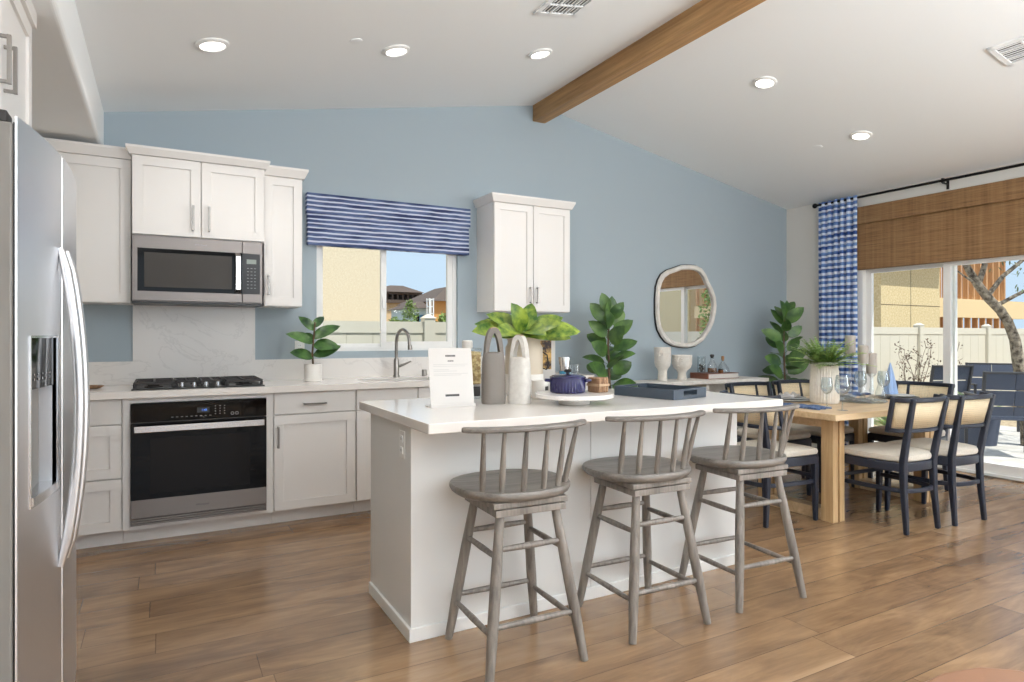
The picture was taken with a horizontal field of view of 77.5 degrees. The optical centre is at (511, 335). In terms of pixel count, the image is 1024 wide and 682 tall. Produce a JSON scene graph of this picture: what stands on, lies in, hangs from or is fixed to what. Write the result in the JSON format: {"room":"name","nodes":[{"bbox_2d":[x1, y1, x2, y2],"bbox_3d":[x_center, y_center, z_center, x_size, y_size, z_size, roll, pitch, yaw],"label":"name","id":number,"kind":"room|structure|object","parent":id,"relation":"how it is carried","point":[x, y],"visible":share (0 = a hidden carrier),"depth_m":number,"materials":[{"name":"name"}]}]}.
{"room":"kitchen","nodes":[
{"label":"kitchen","id":0,"kind":"room"},
{"bbox_2d":[83,106,785,393],"bbox_3d":[-0.082,-0.403,5.731,7.724,3.485,0.160,0,0,-29],"label":"wall","id":1,"kind":"structure","parent":0,"point":[638,214],"depth_m":5.82,"materials":[{"name":"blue paint"}]},
{"bbox_2d":[43,137,133,304],"bbox_3d":[-2.707,-0.688,3.992,0.568,0.964,0.366,0,0,-29],"label":"upper cabinet","id":2,"kind":"object","parent":1,"relation":"attached to","point":[102,173],"visible":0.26,"depth_m":3.93,"materials":[{"name":"white paint"}]},
{"bbox_2d":[125,143,269,243],"bbox_3d":[-2.098,-0.904,4.282,0.836,0.545,0.444,0,0,-29],"label":"upper cabinet","id":3,"kind":"object","parent":1,"relation":"attached to","point":[176,193],"visible":1,"depth_m":4.10,"materials":[{"name":"white paint"}]},
{"bbox_2d":[132,234,262,307],"bbox_3d":[-2.103,-0.417,4.279,0.759,0.423,0.439,0,0,-29],"label":"microwave","id":4,"kind":"object","parent":3,"relation":"attached to","point":[166,271],"visible":1,"depth_m":4.12,"materials":[{"name":"silver metal"}]},
{"bbox_2d":[257,165,308,308],"bbox_3d":[-1.646,-0.688,4.574,0.293,0.964,0.366,0,0,-29],"label":"upper cabinet","id":5,"kind":"object","parent":1,"relation":"attached to","point":[282,245],"visible":0.94,"depth_m":4.44,"materials":[{"name":"white paint"}]},
{"bbox_2d":[89,305,504,385],"bbox_3d":[-1.325,0.060,4.947,3.910,0.532,0.020,0,0,-29],"label":"backsplash","id":6,"kind":"structure","parent":1,"relation":"attached to","point":[168,341],"depth_m":4.49,"materials":[{"name":"stone"}]},
{"bbox_2d":[317,246,455,351],"bbox_3d":[-1.004,-0.433,5.198,1.179,1.134,0.109,0,0,-29],"label":"window","id":7,"kind":"structure","parent":1,"relation":"in","point":[450,342],"depth_m":5.17,"materials":[{"name":"white"}]},
{"bbox_2d":[305,192,469,255],"bbox_3d":[-0.957,-0.881,5.120,1.348,0.394,0.063,0,0,-29],"label":"roman shade","id":8,"kind":"object","parent":1,"relation":"attached to","point":[339,221],"visible":1,"depth_m":5.06,"materials":[{"name":"fabric"}]},
{"bbox_2d":[473,192,575,313],"bbox_3d":[0.111,-0.688,5.536,0.819,0.964,0.366,0,0,-29],"label":"upper cabinet","id":9,"kind":"object","parent":1,"relation":"attached to","point":[523,242],"visible":0.94,"depth_m":5.39,"materials":[{"name":"white paint"}]},
{"bbox_2d":[654,264,716,347],"bbox_3d":[1.824,-0.312,6.657,0.860,0.879,0.045,0,0,-29],"label":"wall mirror","id":10,"kind":"object","parent":1,"relation":"attached to","point":[685,305],"visible":1,"depth_m":6.64,"materials":[{"name":"mirror"}]},
{"bbox_2d":[75,0,1023,209],"bbox_3d":[2.115,-1.772,1.721,7.724,0.905,9.185,0,0,-29],"label":"ceiling","id":11,"kind":"structure","parent":0,"point":[919,76],"depth_m":4.38,"materials":[{"name":"white paint"}]},
{"bbox_2d":[195,37,228,51],"bbox_3d":[-1.627,-1.578,3.459,0.170,0.044,0.173,0,0,-29],"label":"recessed light","id":12,"kind":"object","parent":11,"relation":"in","point":[211,44],"visible":1,"depth_m":3.45,"materials":[{"name":"white plastic"}]},
{"bbox_2d":[382,44,409,56],"bbox_3d":[-0.721,-1.772,3.963,0.170,0.044,0.173,0,0,-29],"label":"recessed light","id":13,"kind":"object","parent":11,"relation":"in","point":[399,49],"visible":1,"depth_m":3.95,"materials":[{"name":"white"}]},
{"bbox_2d":[528,48,551,58],"bbox_3d":[0.195,-1.965,4.441,0.170,0.044,0.173,0,0,-29],"label":"recessed light","id":14,"kind":"object","parent":11,"relation":"in","point":[543,52],"visible":1,"depth_m":4.43,"materials":[{"name":"white plastic"}]},
{"bbox_2d":[533,0,596,16],"bbox_3d":[0.314,-1.918,3.696,0.297,0.067,0.260,0,0,-29],"label":"ceiling vent","id":15,"kind":"object","parent":11,"relation":"in","point":[562,8],"visible":1,"depth_m":3.72,"materials":[{"name":"white metal"}]},
{"bbox_2d":[533,0,765,122],"bbox_3d":[1.394,-2.034,3.720,0.130,0.173,4.785,0,0,-29],"label":"ceiling beam","id":16,"kind":"structure","parent":11,"relation":"attached to","point":[705,16],"depth_m":4.47,"materials":[{"name":"brown wood"}]},
{"bbox_2d":[753,76,776,88],"bbox_3d":[1.914,-1.916,4.824,0.170,0.044,0.173,0,0,-29],"label":"recessed light","id":17,"kind":"object","parent":11,"relation":"in","point":[763,82],"visible":1,"depth_m":4.82,"materials":[{"name":"white plastic"}]},
{"bbox_2d":[849,131,872,139],"bbox_3d":[2.953,-1.695,5.395,0.170,0.044,0.173,0,0,-29],"label":"recessed light","id":18,"kind":"object","parent":11,"relation":"in","point":[857,135],"visible":1,"depth_m":5.38,"materials":[{"name":"white plastic"}]},
{"bbox_2d":[986,35,1023,66],"bbox_3d":[3.198,-1.785,3.942,0.277,0.063,0.340,0,0,-29],"label":"ceiling vent","id":19,"kind":"object","parent":11,"relation":"in","point":[1011,52],"visible":1,"depth_m":4.01,"materials":[{"name":"white metal"}]},
{"bbox_2d":[75,463,1023,681],"bbox_3d":[2.058,1.300,1.690,7.594,0.120,9.185,0,0,-29],"label":"floor","id":20,"kind":"structure","parent":0,"point":[288,601],"depth_m":2.85,"materials":[{"name":"brown wood"}]},
{"bbox_2d":[0,109,89,681],"bbox_3d":[-1.709,0.343,1.819,0.850,1.795,0.918,0,0,-29],"label":"refrigerator","id":21,"kind":"object","parent":20,"relation":"on","point":[45,388],"visible":1,"depth_m":1.71,"materials":[{"name":"grey metal"}]},
{"bbox_2d":[76,399,122,549],"bbox_3d":[-2.650,0.804,3.890,0.491,0.872,0.600,0,0,-29],"label":"base cabinet","id":22,"kind":"object","parent":20,"relation":"on","point":[101,520],"visible":0.48,"depth_m":3.71,"materials":[{"name":"white paint"}]},
{"bbox_2d":[123,393,272,542],"bbox_3d":[-2.066,0.804,4.211,0.838,0.872,0.598,0,0,-29],"label":"base cabinet","id":23,"kind":"object","parent":20,"relation":"on","point":[201,525],"visible":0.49,"depth_m":3.95,"materials":[{"name":"white paint"}]},
{"bbox_2d":[130,398,266,526],"bbox_3d":[-2.023,0.762,4.130,0.753,0.721,0.573,0,0,-29],"label":"wall oven","id":24,"kind":"object","parent":23,"relation":"in","point":[197,459],"visible":1,"depth_m":3.91,"materials":[{"name":"silver metal"}]},
{"bbox_2d":[271,390,354,522],"bbox_3d":[-1.452,0.804,4.527,0.538,0.872,0.634,0,0,-29],"label":"base cabinet","id":25,"kind":"object","parent":20,"relation":"on","point":[314,431],"visible":0.97,"depth_m":4.28,"materials":[{"name":"white paint"}]},
{"bbox_2d":[353,385,473,512],"bbox_3d":[-0.819,0.804,4.874,0.902,0.872,0.634,0,0,-29],"label":"base cabinet","id":26,"kind":"object","parent":20,"relation":"on","point":[362,502],"visible":0.2,"depth_m":4.45,"materials":[{"name":"white paint"}]},
{"bbox_2d":[445,419,587,681],"bbox_3d":[0.003,0.788,2.539,0.535,0.910,0.455,0,0,-27],"label":"bar stool","id":27,"kind":"object","parent":20,"relation":"on","point":[504,492],"visible":1,"depth_m":2.43,"materials":[{"name":"grey wood"}]},
{"bbox_2d":[474,382,587,394],"bbox_3d":[0.049,0.804,5.350,1.073,0.872,0.634,0,0,-29],"label":"base cabinet","id":28,"kind":"object","parent":20,"relation":"on","point":[586,387],"visible":0.02,"depth_m":4.87,"materials":[{"name":"white paint"}]},
{"bbox_2d":[90,369,593,399],"bbox_3d":[-1.177,0.319,4.677,3.910,0.096,0.635,0,0,-29],"label":"countertop","id":29,"kind":"structure","parent":28,"relation":"on","point":[107,392],"depth_m":4.20,"materials":[{"name":"white stone"}]},
{"bbox_2d":[131,375,264,390],"bbox_3d":[-2.055,0.304,4.188,0.750,0.044,0.480,0,0,-29],"label":"gas cooktop","id":30,"kind":"object","parent":29,"relation":"in","point":[219,381],"visible":1,"depth_m":4.09,"materials":[{"name":"black metal"}]},
{"bbox_2d":[286,316,339,381],"bbox_3d":[-1.425,0.091,4.583,0.382,0.470,0.166,0,0,-19],"label":"potted plant","id":31,"kind":"object","parent":29,"relation":"on","point":[325,347],"visible":1,"depth_m":4.56,"materials":[{"name":"green plant"}]},
{"bbox_2d":[393,328,411,376],"bbox_3d":[-0.831,0.132,4.978,0.140,0.388,0.245,0,0,-29],"label":"kitchen faucet","id":32,"kind":"object","parent":29,"relation":"on","point":[397,366],"visible":0.99,"depth_m":5.02,"materials":[{"name":"grey metal"}]},
{"bbox_2d":[369,412,736,642],"bbox_3d":[0.276,0.803,3.276,1.888,0.874,0.579,0,0,-29],"label":"kitchen island","id":33,"kind":"object","parent":20,"relation":"on","point":[418,522],"visible":0.58,"depth_m":2.87,"materials":[{"name":"white paint"}]},
{"bbox_2d":[399,429,404,458],"bbox_3d":[-0.462,0.455,2.677,0.009,0.116,0.072,0,0,-29],"label":"wall outlet","id":34,"kind":"object","parent":33,"relation":"attached to","point":[401,433],"visible":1,"depth_m":2.67,"materials":[{"name":"white plastic"}]},
{"bbox_2d":[359,389,782,434],"bbox_3d":[0.318,0.346,3.242,1.950,0.040,0.950,0,0,-29],"label":"island countertop","id":35,"kind":"structure","parent":33,"relation":"on","point":[412,413],"depth_m":2.83,"materials":[{"name":"white stone"}]},
{"bbox_2d":[425,348,475,407],"bbox_3d":[-0.285,0.191,2.958,0.216,0.269,0.087,0,0,-26],"label":"sign","id":36,"kind":"object","parent":35,"relation":"on","point":[450,369],"visible":1,"depth_m":2.95,"materials":[{"name":"grey paper"}]},
{"bbox_2d":[462,340,480,395],"bbox_3d":[-0.223,0.174,3.321,0.104,0.303,0.100,0,0,-29],"label":"pasta canister","id":37,"kind":"object","parent":35,"relation":"on","point":[476,355],"visible":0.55,"depth_m":3.29,"materials":[{"name":"clear glass"}]},
{"bbox_2d":[481,327,505,403],"bbox_3d":[-0.089,0.141,3.081,0.115,0.368,0.090,0,0,-17],"label":"vase","id":38,"kind":"object","parent":35,"relation":"on","point":[493,379],"visible":1,"depth_m":3.05,"materials":[{"name":"grey ceramic"}]},
{"bbox_2d":[508,334,530,403],"bbox_3d":[0.037,0.159,3.082,0.108,0.334,0.090,0,0,26],"label":"vase","id":39,"kind":"object","parent":35,"relation":"on","point":[519,370],"visible":1,"depth_m":3.05,"materials":[{"name":"beige ceramic"}]},
{"bbox_2d":[472,303,579,396],"bbox_3d":[0.087,0.071,3.443,0.637,0.510,0.440,0,0,-29],"label":"potted plant","id":40,"kind":"object","parent":35,"relation":"on","point":[551,327],"visible":0.55,"depth_m":3.40,"materials":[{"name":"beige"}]},
{"bbox_2d":[532,380,549,398],"bbox_3d":[0.162,0.278,3.314,0.123,0.096,0.087,0,0,-29],"label":"mug","id":41,"kind":"object","parent":35,"relation":"on","point":[537,385],"visible":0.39,"depth_m":3.27,"materials":[{"name":"white ceramic"}]},
{"bbox_2d":[540,340,554,389],"bbox_3d":[0.172,0.167,3.650,0.156,0.318,0.025,0,0,-21],"label":"cookbook","id":42,"kind":"object","parent":35,"relation":"on","point":[548,346],"visible":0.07,"depth_m":3.65,"materials":[{"name":"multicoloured paper"}]},
{"bbox_2d":[540,340,550,368],"bbox_3d":[0.172,0.108,3.636,0.114,0.165,0.001,0,0,-21],"label":"photo","id":43,"kind":"object","parent":42,"relation":"attached to","point":[546,344],"depth_m":3.65},
{"bbox_2d":[559,357,570,373],"bbox_3d":[0.289,0.221,3.499,0.068,0.210,0.068,0,0,-29],"label":"grinder","id":44,"kind":"object","parent":35,"relation":"on","point":[564,362],"visible":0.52,"depth_m":3.47,"materials":[{"name":"silver metal"}]},
{"bbox_2d":[535,390,613,404],"bbox_3d":[0.299,0.299,3.066,0.378,0.052,0.378,0,0,-29],"label":"cake stand","id":45,"kind":"object","parent":35,"relation":"on","point":[584,398],"visible":0.88,"depth_m":2.95,"materials":[{"name":"white ceramic"}]},
{"bbox_2d":[544,369,591,393],"bbox_3d":[0.269,0.216,3.084,0.221,0.114,0.176,0,0,-29],"label":"pot","id":46,"kind":"object","parent":45,"relation":"on","point":[567,383],"visible":1,"depth_m":3.02,"materials":[{"name":"blue ceramic"}]},
{"bbox_2d":[586,377,609,392],"bbox_3d":[0.419,0.237,3.109,0.074,0.072,0.084,0,0,-40],"label":"coasters","id":47,"kind":"object","parent":45,"relation":"on","point":[598,384],"visible":1,"depth_m":3.08,"materials":[{"name":"brown wood"}]},
{"bbox_2d":[614,383,705,399],"bbox_3d":[0.801,0.299,3.464,0.286,0.055,0.397,0,0,-40],"label":"serving tray","id":48,"kind":"object","parent":35,"relation":"on","point":[646,390],"visible":1,"depth_m":3.38,"materials":[{"name":"blue wood"}]},
{"bbox_2d":[583,293,637,388],"bbox_3d":[0.875,0.427,5.688,0.527,1.625,0.494,0,0,-10],"label":"fiddle leaf fig","id":49,"kind":"object","parent":20,"relation":"on","point":[609,312],"visible":0.75,"depth_m":5.67,"materials":[{"name":"green plant"}]},
{"bbox_2d":[577,410,710,644],"bbox_3d":[0.569,0.788,2.849,0.535,0.910,0.455,0,0,-27],"label":"bar stool","id":50,"kind":"object","parent":20,"relation":"on","point":[638,475],"visible":1,"depth_m":2.74,"materials":[{"name":"grey wood"}]},
{"bbox_2d":[615,376,768,428],"bbox_3d":[1.848,0.840,6.449,1.720,0.800,0.395,0,0,-29],"label":"console table","id":51,"kind":"object","parent":20,"relation":"on","point":[712,385],"visible":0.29,"depth_m":6.42,"materials":[{"name":"white wood"}]},
{"bbox_2d":[654,347,670,380],"bbox_3d":[1.474,0.275,6.252,0.169,0.330,0.165,0,0,-14],"label":"vase","id":52,"kind":"object","parent":51,"relation":"on","point":[662,355],"visible":1,"depth_m":6.20,"materials":[{"name":"white ceramic"}]},
{"bbox_2d":[672,355,691,379],"bbox_3d":[1.697,0.315,6.381,0.209,0.250,0.198,0,0,-29],"label":"vase","id":53,"kind":"object","parent":51,"relation":"on","point":[681,363],"visible":1,"depth_m":6.32,"materials":[{"name":"white ceramic"}]},
{"bbox_2d":[690,372,737,378],"bbox_3d":[2.117,0.411,6.662,0.445,0.058,0.250,0,0,-29],"label":"tray","id":54,"kind":"object","parent":51,"relation":"on","point":[698,375],"visible":0.93,"depth_m":6.56,"materials":[{"name":"brown wood"}]},
{"bbox_2d":[678,403,806,612],"bbox_3d":[1.113,0.788,3.136,0.535,0.910,0.455,0,0,-25],"label":"bar stool","id":55,"kind":"object","parent":20,"relation":"on","point":[740,463],"visible":0.98,"depth_m":3.02,"materials":[{"name":"grey wood"}]},
{"bbox_2d":[724,381,811,494],"bbox_3d":[2.015,0.809,5.083,0.464,0.863,0.532,0,0,-29],"label":"dining chair","id":56,"kind":"object","parent":20,"relation":"on","point":[795,436],"visible":0.33,"depth_m":5.06,"materials":[{"name":"beige wicker"}]},
{"bbox_2d":[737,427,810,440],"bbox_3d":[2.034,0.767,5.049,0.449,0.054,0.447,0,0,-29],"label":"cushion","id":57,"kind":"object","parent":56,"relation":"on","point":[752,433],"depth_m":4.93,"materials":[{"name":"fabric"}]},
{"bbox_2d":[719,390,818,527],"bbox_3d":[1.728,0.809,4.351,0.532,0.863,0.464,0,0,-29],"label":"dining chair","id":58,"kind":"object","parent":20,"relation":"on","point":[797,454],"visible":0.47,"depth_m":4.20,"materials":[{"name":"black wood"}]},
{"bbox_2d":[737,439,817,457],"bbox_3d":[1.762,0.767,4.369,0.447,0.054,0.449,0,0,-29],"label":"cushion","id":59,"kind":"object","parent":58,"relation":"on","point":[792,450],"depth_m":4.24,"materials":[{"name":"fabric"}]},
{"bbox_2d":[758,300,808,387],"bbox_3d":[2.910,0.428,6.858,0.546,1.623,0.485,0,0,11],"label":"fiddle leaf fig","id":60,"kind":"object","parent":20,"relation":"on","point":[787,314],"visible":0.71,"depth_m":6.83,"materials":[{"name":"green plant"}]},
{"bbox_2d":[771,379,854,492],"bbox_3d":[2.507,0.809,5.352,0.464,0.863,0.532,0,0,-29],"label":"dining chair","id":61,"kind":"object","parent":20,"relation":"on","point":[778,386],"visible":0.35,"depth_m":5.26,"materials":[{"name":"black wood"}]},
{"bbox_2d":[790,423,853,435],"bbox_3d":[2.525,0.767,5.318,0.449,0.054,0.447,0,0,-29],"label":"cushion","id":62,"kind":"object","parent":61,"relation":"on","point":[813,430],"depth_m":5.18,"materials":[{"name":"fabric"}]},
{"bbox_2d":[758,394,967,522],"bbox_3d":[2.506,0.868,4.771,1.580,0.745,0.900,0,0,-29],"label":"dining table","id":63,"kind":"object","parent":20,"relation":"on","point":[831,421],"visible":0.48,"depth_m":4.28,"materials":[{"name":"brown wood"}]},
{"bbox_2d":[783,402,831,409],"bbox_3d":[2.017,0.484,4.446,0.178,0.021,0.360,0,0,-34],"label":"cloth napkin","id":64,"kind":"object","parent":63,"relation":"on","point":[804,406],"visible":0.68,"depth_m":4.36,"materials":[{"name":"blue fabric"}]},
{"bbox_2d":[790,336,875,403],"bbox_3d":[2.331,0.249,4.691,0.556,0.492,0.556,0,0,-41],"label":"planter","id":65,"kind":"object","parent":63,"relation":"on","point":[824,369],"visible":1,"depth_m":4.66,"materials":[{"name":"white ceramic"}]},
{"bbox_2d":[840,400,886,403],"bbox_3d":[2.634,0.489,4.807,0.350,0.011,0.350,0,0,-29],"label":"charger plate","id":66,"kind":"object","parent":63,"relation":"on","point":[840,400],"visible":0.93,"depth_m":4.74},
{"bbox_2d":[845,334,855,379],"bbox_3d":[2.606,0.235,4.911,0.100,0.496,0.100,0,0,-29],"label":"candle","id":67,"kind":"object","parent":66,"relation":"on","point":[849,338],"visible":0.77,"depth_m":4.88,"materials":[{"name":"white wax"}]},
{"bbox_2d":[858,345,869,363],"bbox_3d":[2.627,0.272,4.769,0.100,0.421,0.100,0,0,-29],"label":"candle","id":68,"kind":"object","parent":66,"relation":"on","point":[864,358],"visible":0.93,"depth_m":4.74,"materials":[{"name":"white wax"}]},
{"bbox_2d":[866,352,876,373],"bbox_3d":[2.742,0.302,4.860,0.100,0.361,0.100,0,0,-29],"label":"candle","id":69,"kind":"object","parent":66,"relation":"on","point":[872,356],"visible":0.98,"depth_m":4.83,"materials":[{"name":"white wax"}]},
{"bbox_2d":[876,395,919,398],"bbox_3d":[3.063,0.486,5.065,0.300,0.016,0.300,0,0,-29],"label":"charger plate","id":70,"kind":"object","parent":63,"relation":"on","point":[882,396],"visible":0.35,"depth_m":5.06,"materials":[{"name":"grey ceramic"}]},
{"bbox_2d":[881,393,914,396],"bbox_3d":[3.063,0.472,5.065,0.236,0.015,0.236,0,0,-29],"label":"dinner plate","id":71,"kind":"object","parent":70,"relation":"on","point":[898,394],"visible":0.91,"depth_m":5.08,"materials":[{"name":"grey ceramic"}]},
{"bbox_2d":[882,363,897,393],"bbox_3d":[3.043,0.339,5.122,0.126,0.250,0.104,0,0,-29],"label":"folded napkin","id":72,"kind":"object","parent":71,"relation":"on","point":[890,387],"visible":1,"depth_m":5.10,"materials":[{"name":"blue fabric"}]},
{"bbox_2d":[844,394,949,534],"bbox_3d":[2.520,0.809,4.210,0.464,0.863,0.532,0,0,-26],"label":"dining chair","id":73,"kind":"object","parent":20,"relation":"on","point":[878,457],"visible":0.92,"depth_m":4.05,"materials":[{"name":"black paint"}]},
{"bbox_2d":[844,442,931,461],"bbox_3d":[2.503,0.767,4.245,0.449,0.054,0.447,0,0,-26],"label":"cushion","id":74,"kind":"object","parent":73,"relation":"on","point":[871,451],"depth_m":4.13,"materials":[{"name":"fabric"}]},
{"bbox_2d":[868,380,954,490],"bbox_3d":[3.257,0.809,5.177,0.532,0.863,0.464,0,0,-29],"label":"dining chair","id":75,"kind":"object","parent":20,"relation":"on","point":[877,433],"visible":0.31,"depth_m":5.22,"materials":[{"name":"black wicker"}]},
{"bbox_2d":[868,425,945,437],"bbox_3d":[3.223,0.767,5.158,0.447,0.054,0.449,0,0,-29],"label":"cushion","id":76,"kind":"object","parent":75,"relation":"on","point":[877,431],"depth_m":5.13,"materials":[{"name":"fabric"}]},
{"bbox_2d":[884,391,995,525],"bbox_3d":[2.958,0.809,4.399,0.464,0.863,0.532,0,0,-25],"label":"dining chair","id":77,"kind":"object","parent":20,"relation":"on","point":[952,453],"visible":0.73,"depth_m":4.22,"materials":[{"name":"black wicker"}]},
{"bbox_2d":[886,437,977,455],"bbox_3d":[2.942,0.767,4.434,0.449,0.054,0.447,0,0,-25],"label":"cushion","id":78,"kind":"object","parent":77,"relation":"on","point":[962,449],"depth_m":4.29,"materials":[{"name":"fabric"}]},
{"bbox_2d":[926,667,1023,681],"bbox_3d":[0.754,0.897,0.903,0.632,0.692,0.550,0,0,29],"label":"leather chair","id":79,"kind":"object","parent":20,"relation":"on","point":[978,674],"visible":1,"depth_m":1.06,"materials":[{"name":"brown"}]},
{"bbox_2d":[786,161,1023,393],"bbox_3d":[5.418,-0.100,3.564,0.160,2.880,9.245,0,0,-29],"label":"wall","id":80,"kind":"structure","parent":0,"point":[802,262],"depth_m":7.16,"materials":[{"name":"white paint"}]},
{"bbox_2d":[812,163,1023,207],"bbox_3d":[4.377,-1.409,5.181,0.112,0.099,4.283,0,0,-29],"label":"curtain rod","id":81,"kind":"object","parent":80,"relation":"attached to","point":[942,180],"visible":0.82,"depth_m":5.91,"materials":[{"name":"black metal"}]},
{"bbox_2d":[818,195,857,444],"bbox_3d":[3.465,-0.117,6.785,0.064,2.675,0.446,0,0,-29],"label":"curtain","id":82,"kind":"object","parent":81,"relation":"hanging from","point":[837,221],"visible":0.62,"depth_m":6.73,"materials":[{"name":"blue fabric"}]},
{"bbox_2d":[857,177,1023,269],"bbox_3d":[4.360,-1.008,5.253,0.072,0.647,3.222,0,0,-29],"label":"blind","id":83,"kind":"object","parent":80,"relation":"attached to","point":[983,221],"visible":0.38,"depth_m":5.89,"materials":[{"name":"brown wood"}]},
{"bbox_2d":[857,255,1023,482],"bbox_3d":[4.532,0.220,5.149,0.190,2.120,3.575,0,0,-29],"label":"door","id":84,"kind":"structure","parent":80,"relation":"in","point":[865,278],"depth_m":5.93,"materials":[{"name":"white"}]},
{"bbox_3d":[-1.251,-0.049,-0.090,0.120,2.778,9.245,0,0,-29],"label":"wall","id":85,"kind":"structure","parent":0,"visible":0},
{"bbox_2d":[0,0,36,126],"bbox_3d":[-1.821,-0.896,1.792,0.689,0.613,0.993,0,0,-29],"label":"upper cabinet","id":86,"kind":"object","parent":85,"relation":"attached to","point":[18,18],"visible":0.77,"depth_m":2.14,"materials":[{"name":"white paint"}]},
{"bbox_2d":[32,0,103,144],"bbox_3d":[-2.039,-1.349,2.244,0.740,0.288,4.095,0,0,-29],"label":"trim","id":87,"kind":"structure","parent":85,"relation":"attached to","point":[66,101],"depth_m":3.08,"materials":[{"name":"white paint"}]},
{"label":"outside","id":88,"kind":"structure","parent":0,"visible":0},
{"bbox_2d":[874,425,1023,467],"bbox_3d":[6.727,1.415,5.567,4.051,0.250,7.300,0,0,-29],"label":"floor","id":89,"kind":"structure","parent":88,"point":[1008,450],"depth_m":7.18,"materials":[{"name":"concrete"}]},
{"bbox_2d":[898,365,973,417],"bbox_3d":[5.583,0.829,8.428,0.600,0.922,0.625,0,0,-9],"label":"patio chair","id":90,"kind":"object","parent":89,"relation":"on","point":[964,372],"visible":0.37,"depth_m":8.18,"materials":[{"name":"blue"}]},
{"bbox_2d":[957,391,1000,445],"bbox_3d":[5.571,0.961,7.642,0.675,0.657,0.868,0,0,18],"label":"patio chair","id":91,"kind":"object","parent":89,"relation":"on","point":[994,426],"visible":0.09,"depth_m":7.46,"materials":[{"name":"blue"}]},
{"bbox_2d":[957,260,1023,445],"bbox_3d":[6.004,-0.290,7.272,2.835,3.669,1.331,0,0,7],"label":"tree","id":92,"kind":"object","parent":89,"relation":"on","point":[1017,355],"visible":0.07,"depth_m":7.46,"materials":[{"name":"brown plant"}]},
{"bbox_2d":[965,362,1019,431],"bbox_3d":[6.466,0.829,8.511,0.600,0.922,0.625,0,0,26],"label":"patio chair","id":93,"kind":"object","parent":89,"relation":"on","point":[978,370],"visible":0.3,"depth_m":8.76,"materials":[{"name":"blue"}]},
{"bbox_2d":[963,371,1023,443],"bbox_3d":[5.322,0.829,6.875,0.600,0.922,0.625,0,0,19],"label":"patio chair","id":94,"kind":"object","parent":89,"relation":"on","point":[990,380],"visible":0.61,"depth_m":6.67,"materials":[{"name":"blue"}]},
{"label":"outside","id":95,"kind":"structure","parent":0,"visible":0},
{"bbox_2d":[874,406,1016,426],"bbox_3d":[-5.744,1.690,62.510,130.000,0.300,104.840,0,0,-29],"label":"ground","id":96,"kind":"structure","parent":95,"point":[1003,422],"depth_m":11.22,"materials":[{"name":"beige concrete"}]},
{"bbox_2d":[323,246,379,320],"bbox_3d":[-8.998,-2.510,10.178,12.800,8.100,8.300,0,0,-29],"label":"stucco house","id":97,"kind":"structure","parent":96,"relation":"on","point":[351,276],"depth_m":9.52,"materials":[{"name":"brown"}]},
{"bbox_2d":[386,285,423,320],"bbox_3d":[-9.501,-1.160,49.699,3.500,5.400,5.700,0,0,-29],"label":"house","id":98,"kind":"structure","parent":96,"relation":"on","point":[395,295],"depth_m":47.57,"materials":[{"name":"beige"}]},
{"bbox_2d":[387,302,428,321],"bbox_3d":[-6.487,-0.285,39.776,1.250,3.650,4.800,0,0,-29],"label":"house","id":99,"kind":"structure","parent":96,"relation":"on","point":[396,311],"depth_m":38.76,"materials":[{"name":"grey"}]},
{"bbox_2d":[401,299,419,321],"bbox_3d":[-4.862,-0.118,30.448,1.092,3.316,1.074,0,0,-29],"label":"shrub","id":100,"kind":"object","parent":96,"relation":"on","point":[409,314],"visible":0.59,"depth_m":30.33,"materials":[{"name":"green plant"}]},
{"bbox_2d":[398,287,445,321],"bbox_3d":[-3.613,-0.810,42.491,6.300,4.700,6.800,0,0,-29],"label":"house","id":101,"kind":"structure","parent":96,"relation":"on","point":[439,294],"depth_m":39.20,"materials":[{"name":"brown"}]},
{"bbox_2d":[426,298,433,315],"bbox_3d":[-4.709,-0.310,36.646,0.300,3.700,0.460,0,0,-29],"label":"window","id":102,"kind":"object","parent":101,"relation":"in","point":[429,299],"visible":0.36,"depth_m":36.50,"materials":[{"name":"white"}]},
{"bbox_2d":[323,314,1023,419],"bbox_3d":[6.476,0.647,11.302,31.731,1.785,0.150,0,0,-29],"label":"vinyl fence","id":103,"kind":"object","parent":96,"relation":"on","point":[985,344],"visible":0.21,"depth_m":11.66,"materials":[{"name":"beige plastic"}]},
{"bbox_2d":[874,268,939,327],"bbox_3d":[7.930,-1.860,18.616,3.000,6.800,7.970,0,0,-29],"label":"house","id":104,"kind":"structure","parent":96,"relation":"on","point":[908,298],"depth_m":15.55,"materials":[{"name":"brown"}]},
{"bbox_2d":[894,338,962,396],"bbox_3d":[6.562,0.789,10.534,1.375,1.513,1.116,0,0,-29],"label":"bare shrub","id":105,"kind":"object","parent":96,"relation":"on","point":[930,343],"visible":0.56,"depth_m":10.23,"materials":[{"name":"brown plant"}]},
{"bbox_2d":[940,261,1023,327],"bbox_3d":[12.362,-1.390,20.776,6.750,5.860,4.640,0,0,-29],"label":"house","id":106,"kind":"structure","parent":96,"relation":"on","point":[970,304],"depth_m":19.12,"materials":[{"name":"brown wood"}]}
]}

